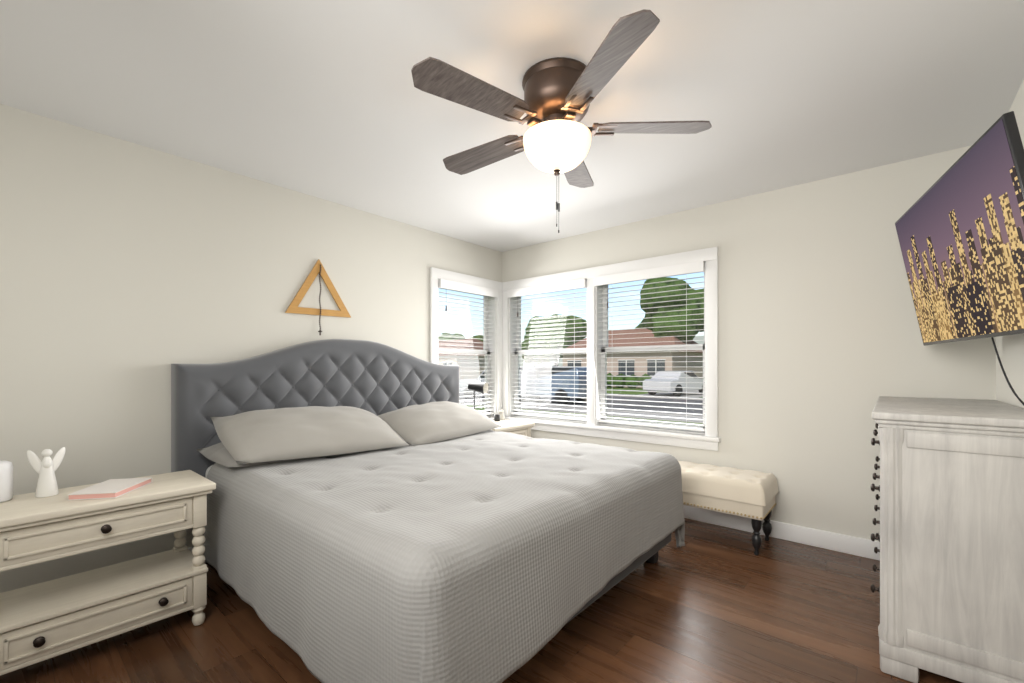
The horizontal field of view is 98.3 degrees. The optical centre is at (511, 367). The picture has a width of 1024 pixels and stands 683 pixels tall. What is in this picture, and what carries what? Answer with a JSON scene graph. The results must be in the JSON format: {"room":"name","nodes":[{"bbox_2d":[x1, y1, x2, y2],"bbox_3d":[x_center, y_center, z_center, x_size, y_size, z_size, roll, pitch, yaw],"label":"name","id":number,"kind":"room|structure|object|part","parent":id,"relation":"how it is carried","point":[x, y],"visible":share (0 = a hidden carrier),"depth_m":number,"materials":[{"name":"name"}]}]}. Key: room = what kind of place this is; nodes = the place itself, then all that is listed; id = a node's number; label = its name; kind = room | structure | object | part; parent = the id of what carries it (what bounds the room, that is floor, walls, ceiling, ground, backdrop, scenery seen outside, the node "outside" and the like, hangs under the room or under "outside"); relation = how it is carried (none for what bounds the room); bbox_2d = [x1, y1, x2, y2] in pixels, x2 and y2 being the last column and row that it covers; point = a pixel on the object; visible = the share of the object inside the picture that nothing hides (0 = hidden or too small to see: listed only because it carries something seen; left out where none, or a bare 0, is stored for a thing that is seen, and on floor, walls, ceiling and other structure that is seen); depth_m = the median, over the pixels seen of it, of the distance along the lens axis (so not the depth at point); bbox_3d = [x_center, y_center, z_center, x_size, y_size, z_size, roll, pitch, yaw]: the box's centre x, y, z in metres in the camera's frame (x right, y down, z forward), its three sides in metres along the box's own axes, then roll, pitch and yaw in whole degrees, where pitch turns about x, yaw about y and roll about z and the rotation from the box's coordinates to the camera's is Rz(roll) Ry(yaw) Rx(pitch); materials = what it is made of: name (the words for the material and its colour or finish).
{"room":"bedroom","nodes":[
{"label":"bedroom","id":0,"kind":"room"},
{"bbox_2d":[0,104,501,592],"bbox_3d":[-1.464,-0.026,3.316,0.150,2.440,4.000,0,0,41],"label":"wall","id":1,"kind":"structure","parent":0,"point":[130,273],"depth_m":2.48,"materials":[{"name":"white paint"}]},
{"bbox_2d":[285,259,350,334],"bbox_3d":[-1.405,-0.512,3.243,0.027,0.557,0.490,0,0,41],"label":"triangle","id":2,"kind":"object","parent":1,"relation":"attached to","point":[318,267],"visible":0.88,"depth_m":3.23,"materials":[{"name":"brown wood"}]},
{"bbox_2d":[430,267,501,419],"bbox_3d":[-0.472,-0.139,4.435,0.200,1.545,1.010,0,0,41],"label":"window","id":3,"kind":"structure","parent":1,"relation":"in","point":[461,340],"depth_m":4.70,"materials":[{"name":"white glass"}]},
{"bbox_3d":[-0.515,-0.146,4.479,0.058,1.326,0.786,0,0,41],"label":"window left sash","id":4,"kind":"part","parent":3,"relation":"part of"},
{"bbox_2d":[438,279,497,414],"bbox_3d":[-0.441,-0.159,4.415,0.106,1.316,0.786,0,0,41],"label":"window blinds","id":5,"kind":"object","parent":3,"relation":"attached to","point":[458,286],"visible":0.65,"depth_m":4.41,"materials":[{"name":"white plastic"}]},
{"bbox_2d":[0,518,962,682],"bbox_3d":[-0.029,1.244,2.086,3.930,0.100,4.300,0,0,41],"label":"floor","id":6,"kind":"structure","parent":0,"point":[709,603],"depth_m":1.97,"materials":[{"name":"brown wood"}]},
{"bbox_2d":[0,470,215,675],"bbox_3d":[-1.785,0.867,1.912,0.421,0.655,0.760,0,0,41],"label":"nightstand","id":7,"kind":"object","parent":6,"relation":"on","point":[42,621],"visible":1,"depth_m":1.82,"materials":[{"name":"white wood"}]},
{"bbox_2d":[0,461,12,502],"bbox_3d":[-2.069,0.458,1.773,0.094,0.160,0.094,0,0,41],"label":"candle","id":8,"kind":"object","parent":7,"relation":"on","point":[6,480],"visible":0.98,"depth_m":1.77,"materials":[{"name":"white wax"}]},
{"bbox_2d":[27,447,64,497],"bbox_3d":[-1.955,0.441,1.860,0.070,0.194,0.113,0,0,41],"label":"angel figurine","id":9,"kind":"object","parent":7,"relation":"on","point":[46,469],"visible":1,"depth_m":1.85,"materials":[{"name":"white ceramic"}]},
{"bbox_3d":[-1.636,0.837,1.784,0.028,0.400,0.402,0,0,41],"label":"knob","id":10,"kind":"part","parent":7,"relation":"part of","materials":[{"name":"brown metal"}]},
{"bbox_2d":[67,477,152,500],"bbox_3d":[-1.737,0.526,1.926,0.170,0.024,0.252,0,0,-11],"label":"books","id":11,"kind":"object","parent":7,"relation":"on","point":[111,488],"visible":1,"depth_m":1.88,"materials":[{"name":"pink"}]},
{"bbox_2d":[171,339,684,682],"bbox_3d":[-0.420,0.491,2.672,2.262,1.405,2.180,0,0,41],"label":"bed","id":12,"kind":"object","parent":6,"relation":"on","point":[379,512],"visible":0.98,"depth_m":1.93,"materials":[{"name":"grey fabric"}]},
{"bbox_2d":[210,406,409,464],"bbox_3d":[-1.195,0.374,2.717,1.024,0.197,0.584,3,18,-47],"label":"pillow","id":13,"kind":"object","parent":12,"relation":"on","point":[309,434],"depth_m":2.51,"materials":[{"name":"fabric"}]},
{"bbox_3d":[-1.227,0.342,3.363,0.137,1.105,2.180,0,0,41],"label":"headboard","id":14,"kind":"part","parent":12,"relation":"part of","materials":[{"name":"fabric"}]},
{"bbox_2d":[367,401,502,446],"bbox_3d":[-0.566,0.406,3.454,0.564,0.194,0.964,21,14,35],"label":"pillow","id":15,"kind":"object","parent":12,"relation":"on","point":[430,423],"depth_m":3.25,"materials":[{"name":"fabric"}]},
{"bbox_2d":[491,420,534,436],"bbox_3d":[-0.132,0.867,4.248,0.451,0.655,0.580,0,0,41],"label":"nightstand","id":16,"kind":"object","parent":6,"relation":"on","point":[518,427],"visible":0.02,"depth_m":4.21,"materials":[{"name":"white wood"}]},
{"bbox_2d":[468,382,488,408],"bbox_3d":[-0.328,0.338,4.180,0.214,0.400,0.172,0,0,41],"label":"desk lamp","id":17,"kind":"object","parent":16,"relation":"on","point":[483,388],"visible":0.77,"depth_m":4.16,"materials":[{"name":"black metal"}]},
{"bbox_2d":[494,414,499,420],"bbox_3d":[-0.149,0.505,4.428,0.060,0.066,0.060,0,0,41],"label":"candle jar","id":18,"kind":"object","parent":16,"relation":"on","point":[496,417],"visible":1,"depth_m":4.40,"materials":[{"name":"grey glass"}]},
{"bbox_2d":[499,410,504,419],"bbox_3d":[-0.103,0.484,4.520,0.064,0.107,0.074,0,0,41],"label":"figurine","id":19,"kind":"object","parent":16,"relation":"on","point":[502,416],"visible":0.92,"depth_m":4.50,"materials":[{"name":"grey ceramic"}]},
{"bbox_2d":[678,461,778,555],"bbox_3d":[1.420,0.960,3.136,0.745,0.468,0.430,0,0,41],"label":"ottoman bench","id":20,"kind":"object","parent":6,"relation":"on","point":[751,494],"visible":0.69,"depth_m":2.92,"materials":[{"name":"beige fabric"}]},
{"bbox_3d":[1.420,0.843,3.136,0.745,0.233,0.430,0,0,41],"label":"seat","id":21,"kind":"part","parent":20,"relation":"part of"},
{"bbox_2d":[871,396,1023,682],"bbox_3d":[1.995,0.684,2.050,0.497,1.020,1.256,0,0,41],"label":"dresser","id":22,"kind":"object","parent":6,"relation":"on","point":[950,539],"visible":1,"depth_m":1.61,"materials":[{"name":"white wood"}]},
{"bbox_2d":[0,0,1023,251],"bbox_3d":[-0.029,-1.296,2.086,3.930,0.100,4.300,0,0,41],"label":"ceiling","id":23,"kind":"structure","parent":0,"point":[322,100],"depth_m":1.99,"materials":[{"name":"white paint"}]},
{"bbox_2d":[411,9,711,232],"bbox_3d":[0.152,-0.912,1.946,1.236,0.666,1.269,0,0,41],"label":"ceiling fan","id":24,"kind":"object","parent":23,"relation":"hanging from","point":[561,94],"visible":1,"depth_m":1.80,"materials":[{"name":"brown wood"}]},
{"bbox_3d":[0.199,-0.713,1.926,0.039,0.267,0.037,0,0,41],"label":"pull chain","id":25,"kind":"part","parent":24,"relation":"part of","materials":[{"name":"black paint"}]},
{"bbox_3d":[0.196,-0.930,1.926,0.296,0.139,0.296,0,0,41],"label":"globe","id":26,"kind":"part","parent":24,"relation":"part of","materials":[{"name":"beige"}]},
{"bbox_3d":[0.187,-1.040,1.930,0.497,0.411,0.510,0,0,41],"label":"motor","id":27,"kind":"part","parent":24,"relation":"part of","materials":[{"name":"brown metal"}]},
{"bbox_2d":[502,145,995,540],"bbox_3d":[1.321,-0.026,3.662,3.930,2.440,0.150,0,0,41],"label":"wall","id":28,"kind":"structure","parent":0,"point":[822,348],"depth_m":2.98,"materials":[{"name":"white paint"}]},
{"bbox_2d":[502,247,720,450],"bbox_3d":[0.769,-0.139,4.102,2.220,1.545,0.200,0,0,41],"label":"window","id":29,"kind":"structure","parent":28,"relation":"in","point":[620,353],"depth_m":4.03,"materials":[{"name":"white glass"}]},
{"bbox_2d":[507,279,586,420],"bbox_3d":[0.343,-0.159,4.418,0.946,1.316,0.106,0,0,41],"label":"window blinds","id":30,"kind":"object","parent":29,"relation":"attached to","point":[560,286],"visible":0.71,"depth_m":4.36,"materials":[{"name":"white plastic"}]},
{"bbox_3d":[0.805,-0.146,4.151,1.996,1.326,0.058,0,0,41],"label":"window back sash","id":31,"kind":"part","parent":29,"relation":"part of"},
{"bbox_2d":[595,261,704,430],"bbox_3d":[1.140,-0.159,3.735,0.946,1.316,0.106,0,0,41],"label":"window blinds","id":32,"kind":"object","parent":29,"relation":"attached to","point":[680,269],"visible":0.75,"depth_m":3.69,"materials":[{"name":"white plastic"}]},
{"bbox_2d":[683,505,879,560],"bbox_3d":[1.267,1.137,3.599,3.570,0.115,0.016,0,0,41],"label":"baseboard","id":33,"kind":"structure","parent":28,"relation":"attached to","point":[853,545],"depth_m":3.00,"materials":[{"name":"white wood"}]},
{"bbox_2d":[996,80,1023,408],"bbox_3d":[1.406,-0.026,0.856,0.150,2.440,4.000,0,0,41],"label":"wall","id":34,"kind":"structure","parent":0,"point":[1010,349],"depth_m":2.07,"materials":[{"name":"white paint"}]},
{"bbox_2d":[895,111,1023,405],"bbox_3d":[1.952,-0.329,1.930,0.421,0.989,1.234,0,0,41],"label":"wall-mounted tv","id":35,"kind":"object","parent":34,"relation":"attached to","point":[959,224],"visible":1,"depth_m":1.76,"materials":[{"name":"black plastic"}]},
{"bbox_3d":[2.000,0.004,1.781,0.097,0.323,0.110,0,0,41],"label":"cable cord","id":36,"kind":"part","parent":35,"relation":"part of","materials":[{"name":"black plastic"}]},
{"label":"outside","id":37,"kind":"structure","parent":0,"visible":0},
{"bbox_2d":[466,387,702,425],"bbox_3d":[31.346,1.794,149.045,380.000,0.300,380.000,0,0,41],"label":"ground","id":38,"kind":"structure","parent":37,"point":[608,392],"depth_m":19.04,"materials":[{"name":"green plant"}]},
{"bbox_2d":[438,277,703,422],"bbox_3d":[16.823,-7.027,58.086,439.316,19.341,380.010,0,0,41],"label":"scenery","id":39,"kind":"object","parent":38,"relation":"on","point":[618,363],"depth_m":35.69,"materials":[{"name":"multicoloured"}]}
]}

